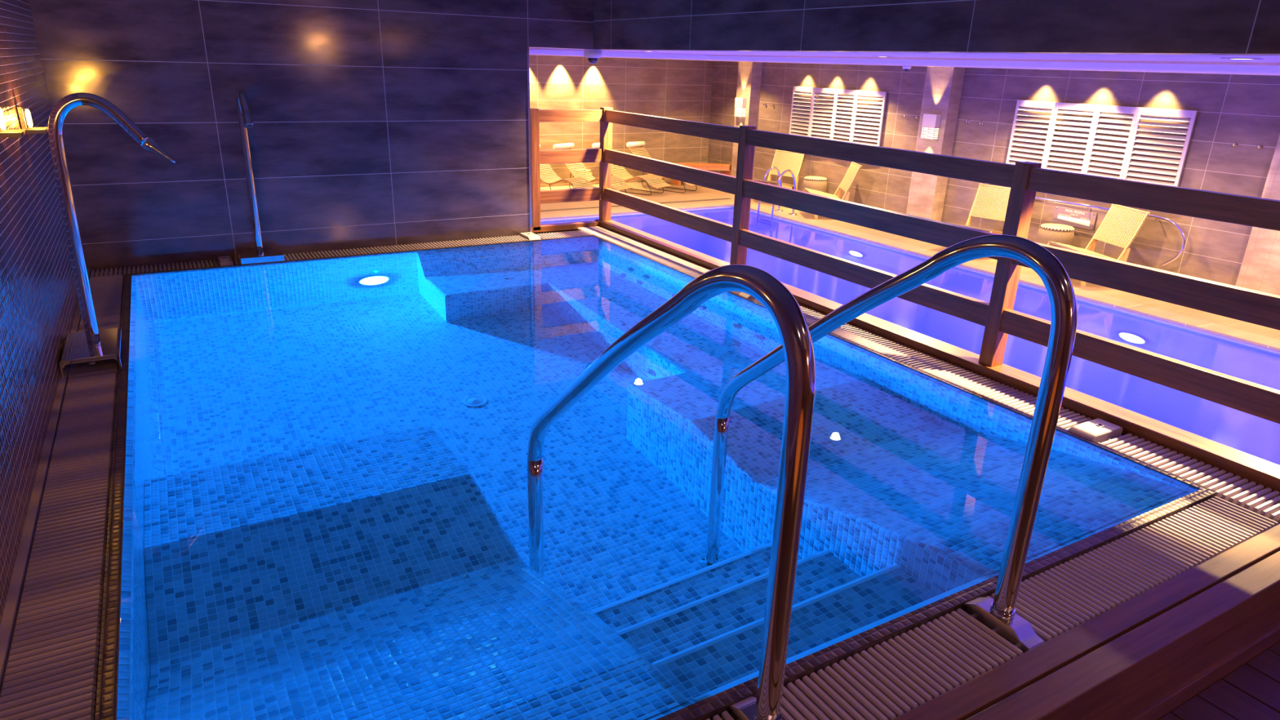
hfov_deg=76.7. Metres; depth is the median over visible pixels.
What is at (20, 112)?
wall lamp
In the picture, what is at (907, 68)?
dome camera
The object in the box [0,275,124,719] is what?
gutter grating
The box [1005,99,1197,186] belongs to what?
shutter
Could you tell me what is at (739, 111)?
grille
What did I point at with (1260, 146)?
robe hook
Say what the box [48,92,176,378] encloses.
spout
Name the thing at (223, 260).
drain cover
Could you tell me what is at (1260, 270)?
pillar
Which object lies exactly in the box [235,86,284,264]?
spout
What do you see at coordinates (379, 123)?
wall
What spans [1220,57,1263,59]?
recessed light
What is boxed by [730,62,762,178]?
trim
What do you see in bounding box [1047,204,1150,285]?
lounge chair
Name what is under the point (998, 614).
handrail
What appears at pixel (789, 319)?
handrail
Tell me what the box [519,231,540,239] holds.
drain cover
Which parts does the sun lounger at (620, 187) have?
rail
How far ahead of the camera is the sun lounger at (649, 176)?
20.62 m
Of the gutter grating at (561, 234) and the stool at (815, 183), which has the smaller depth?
the gutter grating at (561, 234)
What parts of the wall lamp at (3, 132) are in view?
bulb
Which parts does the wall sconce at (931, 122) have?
glass, lamp shade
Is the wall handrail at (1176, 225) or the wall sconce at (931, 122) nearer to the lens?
the wall handrail at (1176, 225)
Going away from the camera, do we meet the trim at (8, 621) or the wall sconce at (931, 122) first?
the trim at (8, 621)
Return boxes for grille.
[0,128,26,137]
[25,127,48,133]
[733,106,746,117]
[920,126,939,139]
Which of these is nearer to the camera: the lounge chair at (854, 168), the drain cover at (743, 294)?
the drain cover at (743, 294)
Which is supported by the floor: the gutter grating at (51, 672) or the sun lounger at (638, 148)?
the sun lounger at (638, 148)
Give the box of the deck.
[1158,641,1279,719]
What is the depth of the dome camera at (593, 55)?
7.63 m
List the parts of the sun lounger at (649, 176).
rail, leg, leg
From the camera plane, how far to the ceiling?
6.69 m
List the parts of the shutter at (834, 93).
panel, panel, panel, panel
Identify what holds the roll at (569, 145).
on the sun lounger at (620, 187)
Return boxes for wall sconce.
[733,97,746,117]
[920,113,941,139]
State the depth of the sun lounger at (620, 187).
20.30 m
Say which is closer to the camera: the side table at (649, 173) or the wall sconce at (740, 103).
the wall sconce at (740, 103)
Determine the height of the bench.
0.550 m
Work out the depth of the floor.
17.18 m
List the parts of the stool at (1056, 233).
stud trim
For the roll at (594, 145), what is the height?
0.130 m
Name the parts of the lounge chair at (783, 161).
seat, leg, backrest, leg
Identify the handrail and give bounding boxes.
[527,264,815,719]
[714,234,1076,653]
[1035,196,1186,266]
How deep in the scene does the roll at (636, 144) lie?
21.59 m
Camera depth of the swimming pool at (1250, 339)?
13.67 m
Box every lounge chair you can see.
[752,149,804,200]
[803,161,862,218]
[948,183,1010,259]
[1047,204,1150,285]
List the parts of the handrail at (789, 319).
plate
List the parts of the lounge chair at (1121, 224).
leg, seat, leg, leg, backrest, leg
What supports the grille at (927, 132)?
attached to the wall sconce at (931, 122)
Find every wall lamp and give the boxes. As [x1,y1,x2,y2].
[0,107,26,137]
[16,106,48,133]
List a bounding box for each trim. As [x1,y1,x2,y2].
[0,268,91,693]
[526,46,532,232]
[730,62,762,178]
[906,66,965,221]
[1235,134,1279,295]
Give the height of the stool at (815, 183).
0.695 m
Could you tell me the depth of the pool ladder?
18.23 m
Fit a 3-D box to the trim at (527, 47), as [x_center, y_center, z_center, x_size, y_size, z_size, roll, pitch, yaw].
[-1.059,-1.989,7.438,0.020,1.665,0.225,-10,23,-29]
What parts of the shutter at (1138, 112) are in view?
panel, panel, panel, panel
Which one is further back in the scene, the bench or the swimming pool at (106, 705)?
the bench
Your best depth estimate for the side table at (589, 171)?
20.94 m
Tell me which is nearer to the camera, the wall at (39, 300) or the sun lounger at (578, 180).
the wall at (39, 300)
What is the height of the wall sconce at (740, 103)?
0.477 m
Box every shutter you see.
[789,86,886,146]
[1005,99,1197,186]
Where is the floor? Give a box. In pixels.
[540,180,1279,339]
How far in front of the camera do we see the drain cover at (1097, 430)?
3.73 m
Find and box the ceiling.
[528,47,1279,75]
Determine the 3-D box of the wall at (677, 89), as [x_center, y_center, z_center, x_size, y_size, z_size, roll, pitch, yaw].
[-2.848,-6.106,20.513,11.100,3.600,0.200,-10,23,-29]
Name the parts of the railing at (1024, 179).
post, sill, rail, rail, rail, post, rail, rail, rail, post, rail, rail, rail, sill, post, rail, rail, rail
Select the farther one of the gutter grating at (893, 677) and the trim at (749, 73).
the trim at (749, 73)
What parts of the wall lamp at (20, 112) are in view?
bulb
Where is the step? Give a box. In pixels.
[892,524,1279,719]
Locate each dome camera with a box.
[583,49,602,63]
[902,65,911,71]
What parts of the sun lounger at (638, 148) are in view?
leg, leg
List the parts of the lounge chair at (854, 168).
seat, leg, leg, backrest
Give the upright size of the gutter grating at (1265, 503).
0.060 m
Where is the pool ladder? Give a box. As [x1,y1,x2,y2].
[756,166,797,219]
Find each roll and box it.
[552,142,573,149]
[591,142,599,148]
[626,141,644,146]
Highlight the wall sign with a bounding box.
[1052,205,1097,230]
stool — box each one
[801,176,827,192]
[1035,223,1074,245]
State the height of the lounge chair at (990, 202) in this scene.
1.188 m
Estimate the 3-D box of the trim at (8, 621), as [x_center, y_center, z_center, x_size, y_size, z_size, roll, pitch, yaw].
[-2.253,0.492,3.038,0.027,0.064,7.250,-10,23,-29]
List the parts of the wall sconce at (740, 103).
glass, lamp shade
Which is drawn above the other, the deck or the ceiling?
the ceiling
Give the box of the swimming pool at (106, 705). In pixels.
[94,234,1217,719]
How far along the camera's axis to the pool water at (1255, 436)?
10.84 m
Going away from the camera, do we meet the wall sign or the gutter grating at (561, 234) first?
the gutter grating at (561, 234)
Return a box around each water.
[116,235,1199,719]
[540,207,1279,465]
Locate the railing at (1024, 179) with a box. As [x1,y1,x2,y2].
[529,106,1279,494]
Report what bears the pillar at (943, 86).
attached to the wall at (1244, 110)
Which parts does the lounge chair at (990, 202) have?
leg, seat, backrest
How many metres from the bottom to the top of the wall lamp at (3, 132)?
0.128 m
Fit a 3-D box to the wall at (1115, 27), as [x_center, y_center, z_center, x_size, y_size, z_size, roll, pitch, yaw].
[2.263,-1.740,3.110,0.250,1.055,10.250,-10,23,-29]
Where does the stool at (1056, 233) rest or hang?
on the floor
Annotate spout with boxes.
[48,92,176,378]
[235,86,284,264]
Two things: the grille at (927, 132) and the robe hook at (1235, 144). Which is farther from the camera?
the grille at (927, 132)
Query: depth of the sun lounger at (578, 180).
19.84 m
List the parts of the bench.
leg, leg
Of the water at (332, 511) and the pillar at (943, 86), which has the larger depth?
the pillar at (943, 86)
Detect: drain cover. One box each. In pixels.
[217,256,233,266]
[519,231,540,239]
[738,292,755,299]
[1067,417,1123,442]
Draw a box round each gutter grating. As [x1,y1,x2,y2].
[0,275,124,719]
[90,230,592,277]
[577,226,1279,524]
[705,496,1279,719]
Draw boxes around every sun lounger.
[539,164,597,190]
[561,147,633,193]
[597,147,671,195]
[628,146,697,193]
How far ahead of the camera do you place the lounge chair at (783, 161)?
20.01 m
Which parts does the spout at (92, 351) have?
plate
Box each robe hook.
[1231,142,1238,146]
[1256,144,1262,149]
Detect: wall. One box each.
[0,0,78,624]
[28,0,595,272]
[528,54,713,186]
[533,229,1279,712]
[593,0,1279,55]
[706,61,1279,285]
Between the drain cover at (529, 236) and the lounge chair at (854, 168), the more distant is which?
the lounge chair at (854, 168)
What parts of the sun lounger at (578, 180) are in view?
rail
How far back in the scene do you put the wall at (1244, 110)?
14.25 m
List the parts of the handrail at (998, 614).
plate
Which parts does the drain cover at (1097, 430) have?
knob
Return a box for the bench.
[671,163,731,185]
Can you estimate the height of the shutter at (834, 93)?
1.450 m
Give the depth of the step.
2.42 m
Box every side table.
[573,168,592,188]
[646,173,664,185]

